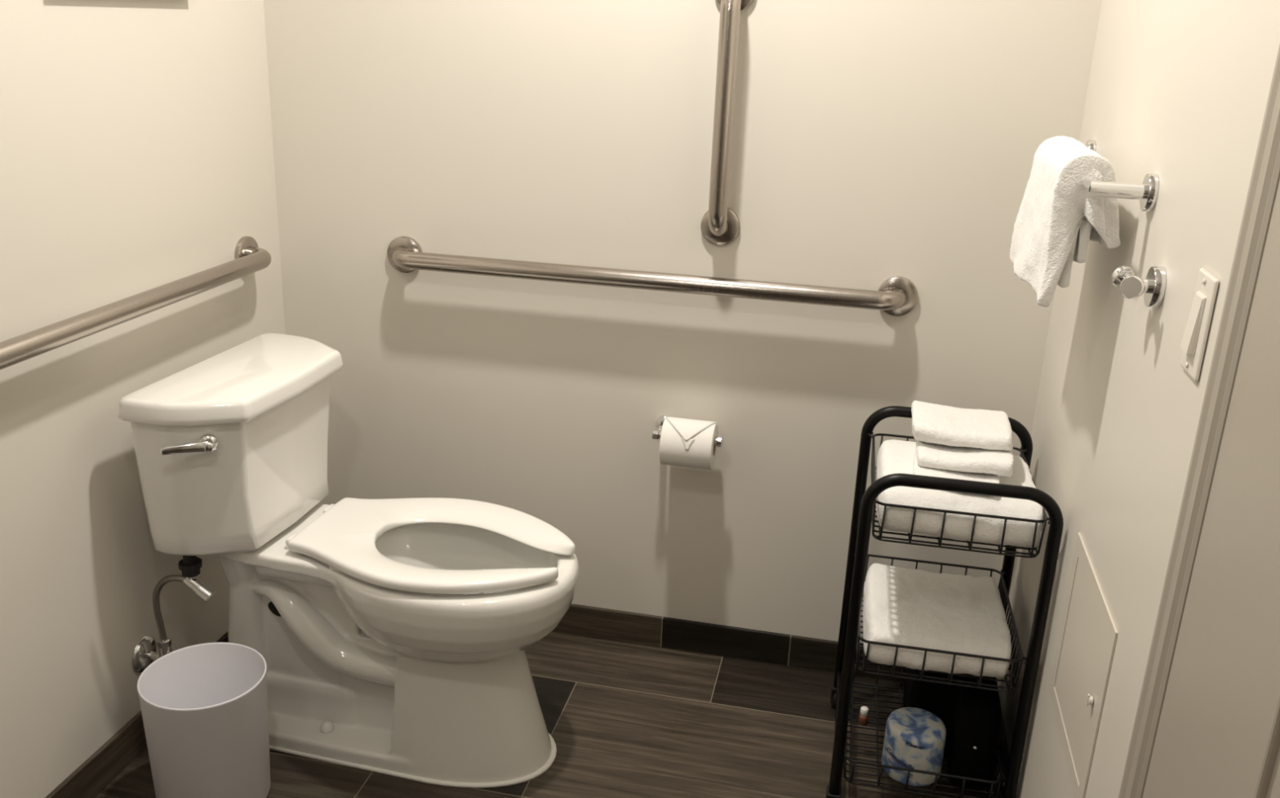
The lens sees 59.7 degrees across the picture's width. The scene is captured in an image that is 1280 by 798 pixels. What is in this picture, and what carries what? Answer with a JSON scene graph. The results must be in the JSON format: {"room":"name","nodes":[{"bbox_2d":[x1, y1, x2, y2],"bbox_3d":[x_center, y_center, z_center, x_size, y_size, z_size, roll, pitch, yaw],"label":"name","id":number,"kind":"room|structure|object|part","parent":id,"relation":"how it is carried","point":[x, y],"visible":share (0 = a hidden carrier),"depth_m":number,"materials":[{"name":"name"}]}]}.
{"room":"accessible bathroom","nodes":[
{"label":"accessible bathroom","id":0,"kind":"room"},
{"bbox_2d":[0,0,285,797],"bbox_3d":[-1.184,-0.187,0.939,0.100,2.460,3.400,6,19,11],"label":"wall","id":1,"kind":"structure","parent":0,"point":[136,148],"depth_m":1.98,"materials":[{"name":"beige paint"}]},
{"bbox_2d":[0,235,271,369],"bbox_3d":[-0.904,-0.164,1.958,0.075,0.081,0.995,6,19,11],"label":"grab bar","id":2,"kind":"object","parent":1,"relation":"attached to","point":[250,258],"visible":1,"depth_m":1.92,"materials":[{"name":"silver metal"}]},
{"bbox_2d":[44,631,228,797],"bbox_3d":[-1.177,0.944,1.313,0.010,0.080,3.200,6,19,11],"label":"baseboard","id":3,"kind":"structure","parent":1,"relation":"attached to","point":[92,775],"depth_m":2.09,"materials":[{"name":"brown tile"}]},
{"bbox_2d":[131,555,215,674],"bbox_3d":[-0.883,0.412,2.134,0.171,0.280,0.076,6,19,11],"label":"supply valve","id":4,"kind":"object","parent":1,"relation":"attached to","point":[145,652],"visible":0.88,"depth_m":2.13,"materials":[{"name":"silver metal"}]},
{"bbox_2d":[93,631,1001,797],"bbox_3d":[-0.368,1.115,1.188,1.872,0.100,3.400,6,19,11],"label":"floor","id":5,"kind":"structure","parent":0,"point":[624,719],"depth_m":2.31,"materials":[{"name":"brown tile"}]},
{"bbox_2d":[137,641,270,797],"bbox_3d":[-0.788,0.616,2.041,0.217,0.262,0.217,6,19,11],"label":"waste bin","id":6,"kind":"object","parent":5,"relation":"on","point":[204,706],"visible":1,"depth_m":1.98,"materials":[{"name":"white plastic"}]},
{"bbox_2d":[118,333,579,787],"bbox_3d":[-0.496,0.329,2.164,0.767,0.749,0.498,7,19,13],"label":"toilet","id":7,"kind":"object","parent":5,"relation":"on","point":[393,636],"visible":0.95,"depth_m":2.12,"materials":[{"name":"white ceramic"}]},
{"bbox_3d":[-0.776,0.086,1.918,0.089,0.022,0.012,-6,21,-24],"label":"lever arm","id":8,"kind":"part","parent":7,"relation":"part of","materials":[{"name":"silver metal"}]},
{"bbox_3d":[-0.749,0.081,1.938,0.032,0.032,0.030,-5,20,-20],"label":"flush lever","id":9,"kind":"part","parent":7,"relation":"part of","materials":[{"name":"silver metal"}]},
{"bbox_3d":[-0.752,0.106,2.170,0.195,0.278,0.452,7,19,13],"label":"tank","id":10,"kind":"part","parent":7,"relation":"part of","materials":[{"name":"white ceramic"}]},
{"bbox_3d":[-0.742,-0.042,2.118,0.227,0.038,0.479,7,19,13],"label":"tank lid","id":11,"kind":"part","parent":7,"relation":"part of","materials":[{"name":"white ceramic"}]},
{"bbox_3d":[-0.492,0.479,2.223,0.748,0.427,0.382,7,19,13],"label":"bowl","id":12,"kind":"part","parent":7,"relation":"part of","materials":[{"name":"white ceramic"}]},
{"bbox_3d":[-0.384,0.271,2.126,0.519,0.024,0.372,7,19,13],"label":"seat","id":13,"kind":"part","parent":7,"relation":"part of","materials":[{"name":"white plastic"}]},
{"bbox_2d":[825,405,1063,797],"bbox_3d":[0.560,0.408,2.135,0.335,0.700,0.405,6,19,9],"label":"trolley","id":14,"kind":"object","parent":5,"relation":"on","point":[864,511],"visible":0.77,"depth_m":1.98,"materials":[{"name":"black metal"}]},
{"bbox_3d":[0.397,0.640,2.236,0.012,0.012,0.358,6,19,9],"label":"rail","id":15,"kind":"part","parent":14,"relation":"part of","materials":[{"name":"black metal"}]},
{"bbox_2d":[858,706,868,725],"bbox_3d":[0.451,0.638,2.247,0.018,0.038,0.018,6,19,11],"label":"bottle","id":16,"kind":"object","parent":14,"relation":"in","point":[863,717],"visible":1,"depth_m":2.24,"materials":[{"name":"brown plastic"}]},
{"bbox_2d":[881,706,946,786],"bbox_3d":[0.516,0.654,2.102,0.110,0.106,0.112,6,19,11],"label":"toilet roll","id":17,"kind":"object","parent":14,"relation":"in","point":[915,738],"visible":0.97,"depth_m":2.06,"materials":[{"name":"blue paper"}]},
{"bbox_2d":[841,659,1005,797],"bbox_3d":[0.549,0.650,2.209,0.312,0.054,0.355,6,19,9],"label":"wire basket","id":18,"kind":"object","parent":14,"relation":"on","point":[1000,759],"depth_m":2.09,"materials":[{"name":"black metal"}]},
{"bbox_3d":[0.593,0.329,2.285,0.329,0.646,0.022,6,19,9],"label":"frame","id":19,"kind":"part","parent":14,"relation":"part of","materials":[{"name":"black metal"}]},
{"bbox_2d":[862,563,1011,677],"bbox_3d":[0.554,0.415,2.111,0.264,0.076,0.315,6,19,9],"label":"bath towel","id":20,"kind":"object","parent":14,"relation":"in","point":[902,606],"visible":0.91,"depth_m":2.04,"materials":[{"name":"white fabric"}]},
{"bbox_2d":[853,553,1026,692],"bbox_3d":[0.558,0.418,2.130,0.312,0.068,0.355,6,19,9],"label":"wire basket","id":21,"kind":"object","parent":14,"relation":"on","point":[1004,584],"depth_m":2.00,"materials":[{"name":"black metal"}]},
{"bbox_2d":[902,668,1001,789],"bbox_3d":[0.606,0.594,2.179,0.165,0.180,0.305,6,19,11],"label":"bag","id":22,"kind":"object","parent":14,"relation":"in","point":[971,717],"visible":0.62,"depth_m":2.06,"materials":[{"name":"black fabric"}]},
{"bbox_2d":[867,431,1049,557],"bbox_3d":[0.569,0.169,2.045,0.312,0.072,0.355,6,19,9],"label":"wire basket","id":23,"kind":"object","parent":14,"relation":"on","point":[1026,448],"depth_m":1.90,"materials":[{"name":"black metal"}]},
{"bbox_2d":[875,439,1043,547],"bbox_3d":[0.570,0.167,2.025,0.282,0.085,0.310,6,19,9],"label":"bath towel","id":24,"kind":"object","parent":14,"relation":"in","point":[894,456],"visible":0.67,"depth_m":1.90,"materials":[{"name":"white fabric"}]},
{"bbox_2d":[912,447,999,483],"bbox_3d":[0.569,0.118,2.011,0.150,0.022,0.220,7,19,13],"label":"hand towel","id":25,"kind":"object","parent":24,"relation":"on","point":[917,469],"visible":0.16,"depth_m":1.95,"materials":[{"name":"white fabric"}]},
{"bbox_2d":[915,440,1013,476],"bbox_3d":[0.588,0.088,2.028,0.172,0.031,0.198,7,19,13],"label":"hand towel","id":26,"kind":"object","parent":25,"relation":"on","point":[929,455],"visible":0.57,"depth_m":1.95,"materials":[{"name":"white fabric"}]},
{"bbox_2d":[911,400,1013,450],"bbox_3d":[0.589,0.048,2.045,0.181,0.037,0.166,6,19,12],"label":"hand towel","id":27,"kind":"object","parent":26,"relation":"on","point":[933,423],"visible":1,"depth_m":2.00,"materials":[{"name":"white fabric"}]},
{"bbox_3d":[0.700,0.670,2.185,0.012,0.012,0.358,6,19,9],"label":"rail","id":28,"kind":"part","parent":14,"relation":"part of","materials":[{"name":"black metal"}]},
{"bbox_2d":[263,0,1102,643],"bbox_3d":[0.025,-0.603,2.308,1.672,2.460,0.100,6,19,11],"label":"wall","id":29,"kind":"structure","parent":0,"point":[873,142],"depth_m":2.36,"materials":[{"name":"beige paint"}]},
{"bbox_2d":[386,235,917,315],"bbox_3d":[-0.005,-0.254,2.335,1.148,0.081,0.075,6,19,11],"label":"grab bar","id":30,"kind":"object","parent":29,"relation":"attached to","point":[896,295],"visible":1,"depth_m":2.29,"materials":[{"name":"silver metal"}]},
{"bbox_2d":[651,414,723,447],"bbox_3d":[0.105,0.073,2.411,0.158,0.036,0.090,6,19,11],"label":"toilet roll holder","id":31,"kind":"object","parent":29,"relation":"attached to","point":[655,434],"visible":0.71,"depth_m":2.38,"materials":[{"name":"silver metal"}]},
{"bbox_3d":[0.046,0.065,2.426,0.015,0.015,0.072,6,19,11],"label":"post","id":32,"kind":"part","parent":31,"relation":"part of","materials":[{"name":"silver metal"}]},
{"bbox_2d":[658,416,718,469],"bbox_3d":[0.105,0.094,2.382,0.111,0.104,0.104,6,19,11],"label":"toilet roll","id":33,"kind":"object","parent":31,"relation":"on","point":[683,442],"visible":0.98,"depth_m":2.34,"materials":[{"name":"white paper"}]},
{"bbox_2d":[700,0,753,245],"bbox_3d":[0.168,-0.563,2.194,0.081,0.538,0.075,6,19,11],"label":"grab bar","id":34,"kind":"object","parent":29,"relation":"attached to","point":[720,225],"visible":1,"depth_m":2.17,"materials":[{"name":"silver metal"}]},
{"bbox_3d":[0.167,-0.562,2.193,0.038,0.495,0.072,6,19,11],"label":"rail","id":35,"kind":"part","parent":34,"relation":"part of","materials":[{"name":"silver metal"}]},
{"bbox_2d":[552,603,905,683],"bbox_3d":[-0.034,0.539,2.640,1.652,0.080,0.010,6,19,11],"label":"baseboard","id":36,"kind":"structure","parent":29,"relation":"attached to","point":[715,639],"depth_m":2.60,"materials":[{"name":"wood-look ceramic tile"},{"name":"grout"}]},
{"bbox_2d":[996,0,1279,797],"bbox_3d":[0.548,-0.003,0.613,0.100,2.460,3.400,6,19,11],"label":"wall","id":37,"kind":"structure","parent":0,"point":[1178,91],"depth_m":1.49,"materials":[{"name":"beige paint"}]},
{"bbox_2d":[996,714,1008,797],"bbox_3d":[0.669,0.791,1.987,0.006,0.080,1.086,6,19,11],"label":"baseboard","id":38,"kind":"structure","parent":37,"relation":"attached to","point":[1002,735],"depth_m":2.20,"materials":[{"name":"black tile"}]},
{"bbox_2d":[1048,532,1117,797],"bbox_3d":[0.644,0.393,1.647,0.010,0.290,0.312,6,19,11],"label":"access panel","id":39,"kind":"object","parent":37,"relation":"attached to","point":[1087,637],"visible":1,"depth_m":1.62,"materials":[{"name":"beige paint"}]},
{"bbox_3d":[0.648,0.394,1.647,0.001,0.231,0.251,6,19,11],"label":"hatch door","id":40,"kind":"part","parent":39,"relation":"part of","materials":[{"name":"beige paint"}]},
{"bbox_2d":[1080,139,1158,211],"bbox_3d":[0.705,-0.359,1.746,0.084,0.051,0.541,6,19,11],"label":"towel bar","id":41,"kind":"object","parent":37,"relation":"attached to","point":[1146,192],"visible":0.59,"depth_m":1.51,"materials":[{"name":"silver metal"}]},
{"bbox_2d":[1009,135,1120,306],"bbox_3d":[0.666,-0.283,1.737,0.124,0.227,0.303,6,19,11],"label":"towel","id":42,"kind":"object","parent":41,"relation":"hanging from","point":[1056,220],"visible":0.91,"depth_m":1.63,"materials":[{"name":"white fabric"}]},
{"bbox_3d":[0.650,-0.284,1.520,0.073,0.021,0.021,6,19,11],"label":"post","id":43,"kind":"part","parent":41,"relation":"part of","materials":[{"name":"silver metal"}]},
{"bbox_2d":[1111,265,1166,307],"bbox_3d":[0.638,-0.145,1.431,0.054,0.053,0.084,6,19,11],"label":"robe hook","id":44,"kind":"object","parent":37,"relation":"attached to","point":[1131,286],"visible":1,"depth_m":1.41,"materials":[{"name":"silver metal"}]},
{"bbox_3d":[0.644,-0.145,1.429,0.018,0.019,0.019,6,19,11],"label":"stem","id":45,"kind":"part","parent":44,"relation":"part of","materials":[{"name":"silver metal"}]},
{"bbox_2d":[1118,44,1279,797],"bbox_3d":[0.495,0.150,0.732,0.016,2.088,0.921,6,19,11],"label":"trim","id":46,"kind":"structure","parent":37,"relation":"attached to","point":[1265,175],"depth_m":1.14,"materials":[{"name":"beige paint"}]},
{"bbox_2d":[1179,267,1218,381],"bbox_3d":[0.617,-0.084,1.240,0.013,0.115,0.070,6,19,11],"label":"light switch","id":47,"kind":"object","parent":37,"relation":"attached to","point":[1193,341],"visible":1,"depth_m":1.23,"materials":[{"name":"beige plastic"}]},
{"bbox_3d":[0.618,-0.084,1.240,0.002,0.067,0.033,6,19,11],"label":"rocker frame","id":48,"kind":"part","parent":47,"relation":"part of","materials":[{"name":"beige plastic"}]},
{"bbox_2d":[1142,180,1279,797],"bbox_3d":[0.516,0.178,0.736,0.045,2.025,0.805,6,19,11],"label":"door","id":49,"kind":"structure","parent":37,"relation":"in","point":[1218,735],"depth_m":1.03,"materials":[{"name":"beige paint"}]}
]}

